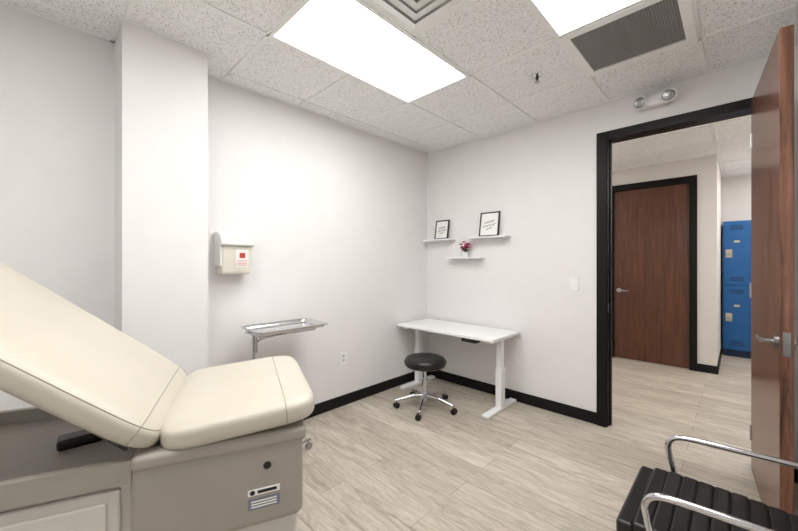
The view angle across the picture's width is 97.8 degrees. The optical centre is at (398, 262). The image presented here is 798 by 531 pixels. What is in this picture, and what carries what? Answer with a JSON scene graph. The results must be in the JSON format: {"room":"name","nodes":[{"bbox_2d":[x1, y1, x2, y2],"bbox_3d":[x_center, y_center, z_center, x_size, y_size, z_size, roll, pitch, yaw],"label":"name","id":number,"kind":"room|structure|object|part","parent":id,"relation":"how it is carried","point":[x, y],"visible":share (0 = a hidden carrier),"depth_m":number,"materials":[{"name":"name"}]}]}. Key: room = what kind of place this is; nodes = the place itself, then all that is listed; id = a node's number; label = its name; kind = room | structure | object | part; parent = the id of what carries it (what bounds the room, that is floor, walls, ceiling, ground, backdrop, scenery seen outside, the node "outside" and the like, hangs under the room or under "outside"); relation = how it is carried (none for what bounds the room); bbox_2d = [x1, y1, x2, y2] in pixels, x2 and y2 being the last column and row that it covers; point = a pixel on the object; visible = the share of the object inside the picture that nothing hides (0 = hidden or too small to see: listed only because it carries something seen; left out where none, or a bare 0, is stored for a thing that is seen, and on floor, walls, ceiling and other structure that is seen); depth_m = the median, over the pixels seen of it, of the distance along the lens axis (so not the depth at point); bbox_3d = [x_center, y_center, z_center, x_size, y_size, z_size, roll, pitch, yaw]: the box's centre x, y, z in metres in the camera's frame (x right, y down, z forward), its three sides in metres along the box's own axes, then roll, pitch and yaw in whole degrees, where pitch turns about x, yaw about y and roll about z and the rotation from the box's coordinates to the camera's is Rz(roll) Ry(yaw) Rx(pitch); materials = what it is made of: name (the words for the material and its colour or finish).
{"room":"examination room","nodes":[
{"label":"examination room","id":0,"kind":"room"},
{"bbox_2d":[114,20,207,374],"bbox_3d":[-1.492,0.012,2.195,0.292,2.740,0.438,0,0,44],"label":"wall pillar","id":1,"kind":"structure","parent":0,"point":[161,82],"depth_m":2.08,"materials":[{"name":"paint"}]},
{"bbox_2d":[0,3,426,410],"bbox_3d":[-1.258,0.012,2.731,0.120,2.740,4.720,0,0,44],"label":"wall","id":2,"kind":"structure","parent":0,"point":[334,213],"depth_m":2.77,"materials":[{"name":"paint"}]},
{"bbox_2d":[214,232,254,273],"bbox_3d":[-1.216,-0.073,2.572,0.162,0.310,0.236,0,0,44],"label":"sharps container","id":3,"kind":"object","parent":2,"relation":"attached to","point":[233,252],"visible":1,"depth_m":2.52,"materials":[{"name":"white plastic"}]},
{"bbox_3d":[-1.300,-0.053,2.500,0.118,0.150,0.014,0,0,44],"label":"rail","id":4,"kind":"part","parent":3,"relation":"part of","materials":[{"name":"white plastic"}]},
{"bbox_3d":[-1.147,-0.053,2.658,0.118,0.150,0.014,0,0,44],"label":"rail","id":5,"kind":"part","parent":3,"relation":"part of","materials":[{"name":"white plastic"}]},
{"bbox_2d":[340,352,345,364],"bbox_3d":[-0.540,0.923,3.377,0.008,0.116,0.074,0,0,44],"label":"power outlet","id":6,"kind":"object","parent":2,"relation":"attached to","point":[343,354],"visible":1,"depth_m":3.37,"materials":[{"name":"white plastic"}]},
{"bbox_2d":[303,371,414,419],"bbox_3d":[-1.148,1.332,2.540,0.304,0.100,4.600,0,0,44],"label":"baseboard","id":7,"kind":"structure","parent":2,"relation":"attached to","point":[337,402],"depth_m":3.52,"materials":[{"name":"black rubber"}]},
{"bbox_2d":[0,0,797,177],"bbox_3d":[1.598,-1.355,2.799,4.120,0.006,8.800,0,0,44],"label":"trim","id":8,"kind":"structure","parent":2,"relation":"attached to","point":[119,19],"depth_m":2.51,"materials":[{"name":"white"}]},
{"bbox_2d":[3,0,797,176],"bbox_3d":[1.623,-1.388,2.775,4.250,0.060,9.100,0,0,44],"label":"ceiling","id":9,"kind":"structure","parent":0,"point":[484,33],"depth_m":2.38,"materials":[{"name":"tile"}]},
{"bbox_2d":[268,0,469,103],"bbox_3d":[-0.131,-1.352,2.291,0.610,0.012,1.220,0,0,44],"label":"ceiling light","id":10,"kind":"object","parent":9,"relation":"in","point":[351,37],"depth_m":2.18,"materials":[{"name":"white plastic"}]},
{"bbox_2d":[28,0,797,176],"bbox_3d":[1.598,-1.355,2.799,4.080,0.007,8.760,0,0,44],"label":"grid","id":11,"kind":"object","parent":9,"relation":"attached to","point":[131,5],"depth_m":2.39,"materials":[{"name":"white metal"}]},
{"bbox_2d":[365,0,469,34],"bbox_3d":[0.094,-1.346,1.647,0.600,0.024,0.600,0,0,44],"label":"air diffuser","id":12,"kind":"object","parent":9,"relation":"in","point":[413,15],"depth_m":1.85,"materials":[{"name":"white metal"}]},
{"bbox_2d":[532,72,541,83],"bbox_3d":[0.997,-1.331,2.513,0.072,0.054,0.072,0,0,44],"label":"sprinkler","id":13,"kind":"object","parent":9,"relation":"attached to","point":[537,75],"visible":1,"depth_m":2.50,"materials":[{"name":"silver metal"}]},
{"bbox_2d":[526,0,645,38],"bbox_3d":[0.744,-1.352,1.440,0.610,0.012,1.220,0,0,44],"label":"ceiling light","id":14,"kind":"object","parent":9,"relation":"in","point":[562,17],"depth_m":1.87,"materials":[{"name":"white plastic"}]},
{"bbox_2d":[558,0,697,76],"bbox_3d":[1.382,-1.351,2.096,0.600,0.014,0.600,0,0,44],"label":"ceiling return vent","id":15,"kind":"object","parent":9,"relation":"in","point":[648,28],"depth_m":2.07,"materials":[{"name":"grey metal"}]},
{"bbox_2d":[297,350,797,530],"bbox_3d":[1.623,1.412,2.775,4.250,0.060,9.100,0,0,44],"label":"floor","id":16,"kind":"structure","parent":0,"point":[369,465],"depth_m":2.51,"materials":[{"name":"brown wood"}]},
{"bbox_2d":[0,262,314,530],"bbox_3d":[-0.993,0.656,1.278,1.267,1.451,0.692,0,0,-24],"label":"exam table","id":17,"kind":"object","parent":16,"relation":"on","point":[117,435],"visible":1,"depth_m":1.11,"materials":[{"name":"beige leather"}]},
{"bbox_3d":[-0.963,0.875,0.961,0.250,0.355,0.012,0,0,-24],"label":"drawer panel","id":18,"kind":"part","parent":17,"relation":"part of","materials":[{"name":"grey plastic"}]},
{"bbox_3d":[-0.967,0.875,0.971,0.310,0.415,0.020,0,0,-24],"label":"drawer","id":19,"kind":"part","parent":17,"relation":"part of","materials":[{"name":"grey plastic"}]},
{"bbox_2d":[0,407,137,509],"bbox_3d":[-1.222,0.615,1.176,0.836,0.065,0.857,0,0,44],"label":"tray","id":20,"kind":"object","parent":17,"relation":"on","point":[44,456],"depth_m":1.11,"materials":[{"name":"beige plastic"}]},
{"bbox_2d":[0,262,186,447],"bbox_3d":[-1.211,0.256,1.181,0.980,0.117,0.692,41,-15,-19],"label":"cushion","id":21,"kind":"object","parent":17,"relation":"on","point":[58,358],"depth_m":1.08,"materials":[{"name":"beige leather"}]},
{"bbox_2d":[160,356,314,449],"bbox_3d":[-0.641,0.535,1.435,0.496,0.118,0.688,-4,2,-24],"label":"seat cushion","id":22,"kind":"object","parent":17,"relation":"on","point":[244,405],"depth_m":1.20,"materials":[{"name":"beige leather"}]},
{"bbox_2d":[241,318,327,449],"bbox_3d":[-0.868,0.924,2.652,0.404,0.915,0.554,0,0,44],"label":"stand","id":23,"kind":"object","parent":16,"relation":"on","point":[278,328],"visible":0.72,"depth_m":2.60,"materials":[{"name":"silver metal"}]},
{"bbox_3d":[-1.032,0.730,2.469,0.019,0.405,0.019,0,0,44],"label":"post","id":24,"kind":"part","parent":23,"relation":"part of","materials":[{"name":"silver metal"}]},
{"bbox_2d":[241,318,327,338],"bbox_3d":[-0.861,0.493,2.645,0.354,0.052,0.554,0,0,44],"label":"tray","id":25,"kind":"object","parent":23,"relation":"on","point":[278,328],"depth_m":2.64,"materials":[{"name":"silver metal"}]},
{"bbox_2d":[393,353,457,420],"bbox_3d":[0.280,1.139,3.321,0.580,0.487,0.618,0,0,32],"label":"stool","id":26,"kind":"object","parent":16,"relation":"on","point":[424,362],"visible":1,"depth_m":3.26,"materials":[{"name":"black leather"}]},
{"bbox_3d":[0.092,1.282,3.327,0.259,0.080,0.044,0,0,-3],"label":"leg","id":27,"kind":"part","parent":26,"relation":"part of","materials":[{"name":"silver metal"}]},
{"bbox_3d":[0.190,1.282,3.482,0.044,0.080,0.259,0,0,-22],"label":"leg","id":28,"kind":"part","parent":26,"relation":"part of","materials":[{"name":"silver metal"}]},
{"bbox_3d":[0.213,1.282,3.182,0.044,0.080,0.259,0,0,14],"label":"leg","id":29,"kind":"part","parent":26,"relation":"part of","materials":[{"name":"silver metal"}]},
{"bbox_3d":[0.250,0.941,3.336,0.400,0.092,0.400,0,0,32],"label":"seat","id":30,"kind":"part","parent":26,"relation":"part of","materials":[{"name":"black leather"}]},
{"bbox_3d":[0.373,1.282,3.436,0.259,0.080,0.044,0,0,-39],"label":"leg","id":31,"kind":"part","parent":26,"relation":"part of","materials":[{"name":"silver metal"}]},
{"bbox_3d":[0.385,1.282,3.251,0.259,0.080,0.044,0,0,32],"label":"leg","id":32,"kind":"part","parent":26,"relation":"part of","materials":[{"name":"silver metal"}]},
{"bbox_2d":[397,318,519,418],"bbox_3d":[0.581,1.029,3.647,1.180,0.706,0.547,0,0,44],"label":"desk","id":33,"kind":"object","parent":16,"relation":"on","point":[469,333],"visible":0.98,"depth_m":3.39,"materials":[{"name":"white laminate"}]},
{"bbox_2d":[616,435,797,530],"bbox_3d":[1.170,0.885,1.207,0.628,0.994,0.570,0,0,44],"label":"chair","id":34,"kind":"object","parent":16,"relation":"on","point":[658,499],"visible":1,"depth_m":1.28,"materials":[{"name":"black leather"}]},
{"bbox_3d":[0.986,1.054,1.012,0.507,0.634,0.023,0,0,44],"label":"arm frame","id":35,"kind":"part","parent":34,"relation":"part of","materials":[{"name":"silver metal"}]},
{"bbox_3d":[1.359,1.054,1.397,0.507,0.634,0.023,0,0,44],"label":"arm frame","id":36,"kind":"part","parent":34,"relation":"part of","materials":[{"name":"silver metal"}]},
{"bbox_2d":[723,220,750,358],"bbox_3d":[5.078,0.382,5.231,0.300,2.000,0.422,0,0,44],"label":"locker","id":37,"kind":"object","parent":16,"relation":"on","point":[736,234],"visible":0.98,"depth_m":5.10,"materials":[{"name":"blue metal"}]},
{"bbox_3d":[4.883,-0.141,5.152,0.070,0.120,0.007,0,0,44],"label":"handle plate","id":38,"kind":"part","parent":37,"relation":"part of","materials":[{"name":"beige"}]},
{"bbox_3d":[4.883,0.802,5.152,0.070,0.120,0.007,0,0,44],"label":"handle plate","id":39,"kind":"part","parent":37,"relation":"part of","materials":[{"name":"beige metal"}]},
{"bbox_3d":[4.951,-0.141,5.100,0.284,0.925,0.014,0,0,44],"label":"door","id":40,"kind":"part","parent":37,"relation":"part of","materials":[{"name":"blue paint"}]},
{"bbox_3d":[4.951,0.802,5.100,0.284,0.930,0.014,0,0,44],"label":"door","id":41,"kind":"part","parent":37,"relation":"part of","materials":[{"name":"blue paint"}]},
{"bbox_2d":[427,48,797,461],"bbox_3d":[1.822,0.012,2.944,4.000,2.740,0.120,0,0,44],"label":"wall","id":42,"kind":"structure","parent":0,"point":[540,176],"depth_m":3.35,"materials":[{"name":"paint"}]},
{"bbox_2d":[423,238,454,241],"bbox_3d":[0.468,-0.267,4.097,0.390,0.022,0.115,0,0,44],"label":"floating shelf","id":43,"kind":"object","parent":42,"relation":"attached to","point":[447,239],"visible":1,"depth_m":4.05,"materials":[{"name":"white laminate"}]},
{"bbox_2d":[434,220,449,238],"bbox_3d":[0.505,-0.391,4.093,0.190,0.225,0.051,0,0,44],"label":"picture frame","id":44,"kind":"object","parent":43,"relation":"on","point":[442,227],"visible":0.99,"depth_m":4.09,"materials":[{"name":"white paper"}]},
{"bbox_2d":[436,221,447,237],"bbox_3d":[0.507,-0.390,4.094,0.166,0.201,0.008,0,-9,44],"label":"print","id":45,"kind":"object","parent":44,"relation":"attached to","point":[440,225],"depth_m":4.09},
{"bbox_2d":[445,257,484,258],"bbox_3d":[0.726,-0.054,3.846,0.450,0.022,0.115,0,0,44],"label":"floating shelf","id":46,"kind":"object","parent":42,"relation":"attached to","point":[445,257],"visible":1,"depth_m":3.79,"materials":[{"name":"white laminate"}]},
{"bbox_2d":[460,241,470,256],"bbox_3d":[0.739,-0.154,3.831,0.143,0.175,0.092,0,0,44],"label":"potted flowers","id":47,"kind":"object","parent":46,"relation":"on","point":[465,254],"visible":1,"depth_m":3.81,"materials":[{"name":"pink plant"}]},
{"bbox_2d":[467,235,510,239],"bbox_3d":[0.934,-0.267,3.644,0.450,0.022,0.115,0,0,44],"label":"floating shelf","id":48,"kind":"object","parent":42,"relation":"attached to","point":[496,236],"visible":1,"depth_m":3.58,"materials":[{"name":"white laminate"}]},
{"bbox_2d":[479,211,500,236],"bbox_3d":[0.952,-0.408,3.663,0.225,0.259,0.056,0,0,44],"label":"picture frame","id":49,"kind":"object","parent":48,"relation":"on","point":[489,221],"visible":0.99,"depth_m":3.66,"materials":[{"name":"white paper"}]},
{"bbox_2d":[570,277,578,290],"bbox_3d":[1.562,0.188,3.107,0.076,0.116,0.010,0,0,44],"label":"light switch","id":50,"kind":"object","parent":42,"relation":"attached to","point":[574,282],"visible":1,"depth_m":3.10,"materials":[{"name":"white plastic"}]},
{"bbox_2d":[427,370,797,482],"bbox_3d":[1.548,1.332,3.119,3.338,0.100,0.012,0,0,44],"label":"baseboard","id":51,"kind":"structure","parent":42,"relation":"attached to","point":[553,406],"depth_m":3.39,"materials":[{"name":"black rubber"}]},
{"bbox_2d":[632,87,676,110],"bbox_3d":[1.955,-1.244,2.661,0.281,0.104,0.100,0,0,44],"label":"emergency light","id":52,"kind":"object","parent":42,"relation":"attached to","point":[662,98],"visible":1,"depth_m":2.64,"materials":[{"name":"white plastic"}]},
{"bbox_2d":[596,97,752,427],"bbox_3d":[2.103,0.140,2.669,1.019,2.485,0.153,0,0,44],"label":"trim","id":53,"kind":"structure","parent":42,"relation":"attached to","point":[604,140],"depth_m":2.94,"materials":[{"name":"black"}]},
{"bbox_2d":[751,24,793,513],"bbox_3d":[2.066,0.147,1.945,0.045,2.454,0.936,0,0,40],"label":"leaf","id":54,"kind":"object","parent":42,"relation":"attached to","point":[772,102],"visible":0.93,"depth_m":1.73,"materials":[{"name":"brown wood"}]},
{"bbox_2d":[772,334,777,347],"bbox_3d":[1.789,0.372,1.657,0.012,0.066,0.066,0,0,40],"label":"rose","id":55,"kind":"object","parent":54,"relation":"attached to","point":[774,336],"visible":0.97,"depth_m":1.64,"materials":[{"name":"silver metal"}]},
{"bbox_2d":[760,337,772,342],"bbox_3d":[1.769,0.372,1.674,0.045,0.022,0.022,0,0,40],"label":"lever neck","id":56,"kind":"object","parent":55,"relation":"attached to","point":[767,340],"visible":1,"depth_m":1.67,"materials":[{"name":"silver metal"}]},
{"bbox_2d":[755,334,797,341],"bbox_3d":[1.847,0.372,1.682,0.177,0.022,0.139,0,0,40],"label":"door handle","id":57,"kind":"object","parent":54,"relation":"attached to","point":[757,336],"depth_m":1.69,"materials":[{"name":"silver metal"}]},
{"bbox_3d":[1.789,0.372,1.731,0.026,0.022,0.139,0,0,40],"label":"lever handle","id":58,"kind":"part","parent":57,"relation":"part of","materials":[{"name":"silver metal"}]},
{"bbox_2d":[783,332,790,356],"bbox_3d":[1.766,0.372,1.584,0.025,0.110,0.002,0,0,40],"label":"latch plate","id":59,"kind":"object","parent":54,"relation":"attached to","point":[786,336],"visible":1,"depth_m":1.58,"materials":[{"name":"silver metal"}]},
{"bbox_2d":[612,154,720,365],"bbox_3d":[3.569,0.012,5.855,2.685,2.740,1.670,0,0,44],"label":"wall","id":60,"kind":"structure","parent":0,"point":[706,168],"depth_m":4.42,"materials":[{"name":"white paint"}]},
{"bbox_2d":[614,183,688,367],"bbox_3d":[3.488,0.166,4.843,0.852,2.416,0.045,0,0,44],"label":"leaf","id":61,"kind":"object","parent":60,"relation":"attached to","point":[651,225],"visible":0.86,"depth_m":4.80,"materials":[{"name":"brown wood"}]},
{"bbox_2d":[612,175,696,370],"bbox_3d":[3.486,0.128,4.843,1.018,2.508,0.138,0,0,44],"label":"trim","id":62,"kind":"structure","parent":60,"relation":"attached to","point":[692,180],"depth_m":4.48,"materials":[{"name":"black"}]},
{"bbox_2d":[697,349,720,374],"bbox_3d":[3.978,1.332,4.978,4.419,0.100,1.316,0,0,15],"label":"baseboard","id":63,"kind":"structure","parent":60,"relation":"attached to","point":[705,368],"depth_m":4.38,"materials":[{"name":"black rubber"}]},
{"bbox_2d":[721,174,750,353],"bbox_3d":[5.627,0.012,5.103,1.555,2.740,0.120,0,0,44],"label":"wall","id":64,"kind":"structure","parent":0,"point":[735,190],"depth_m":5.42,"materials":[{"name":"white paint"}]}
]}

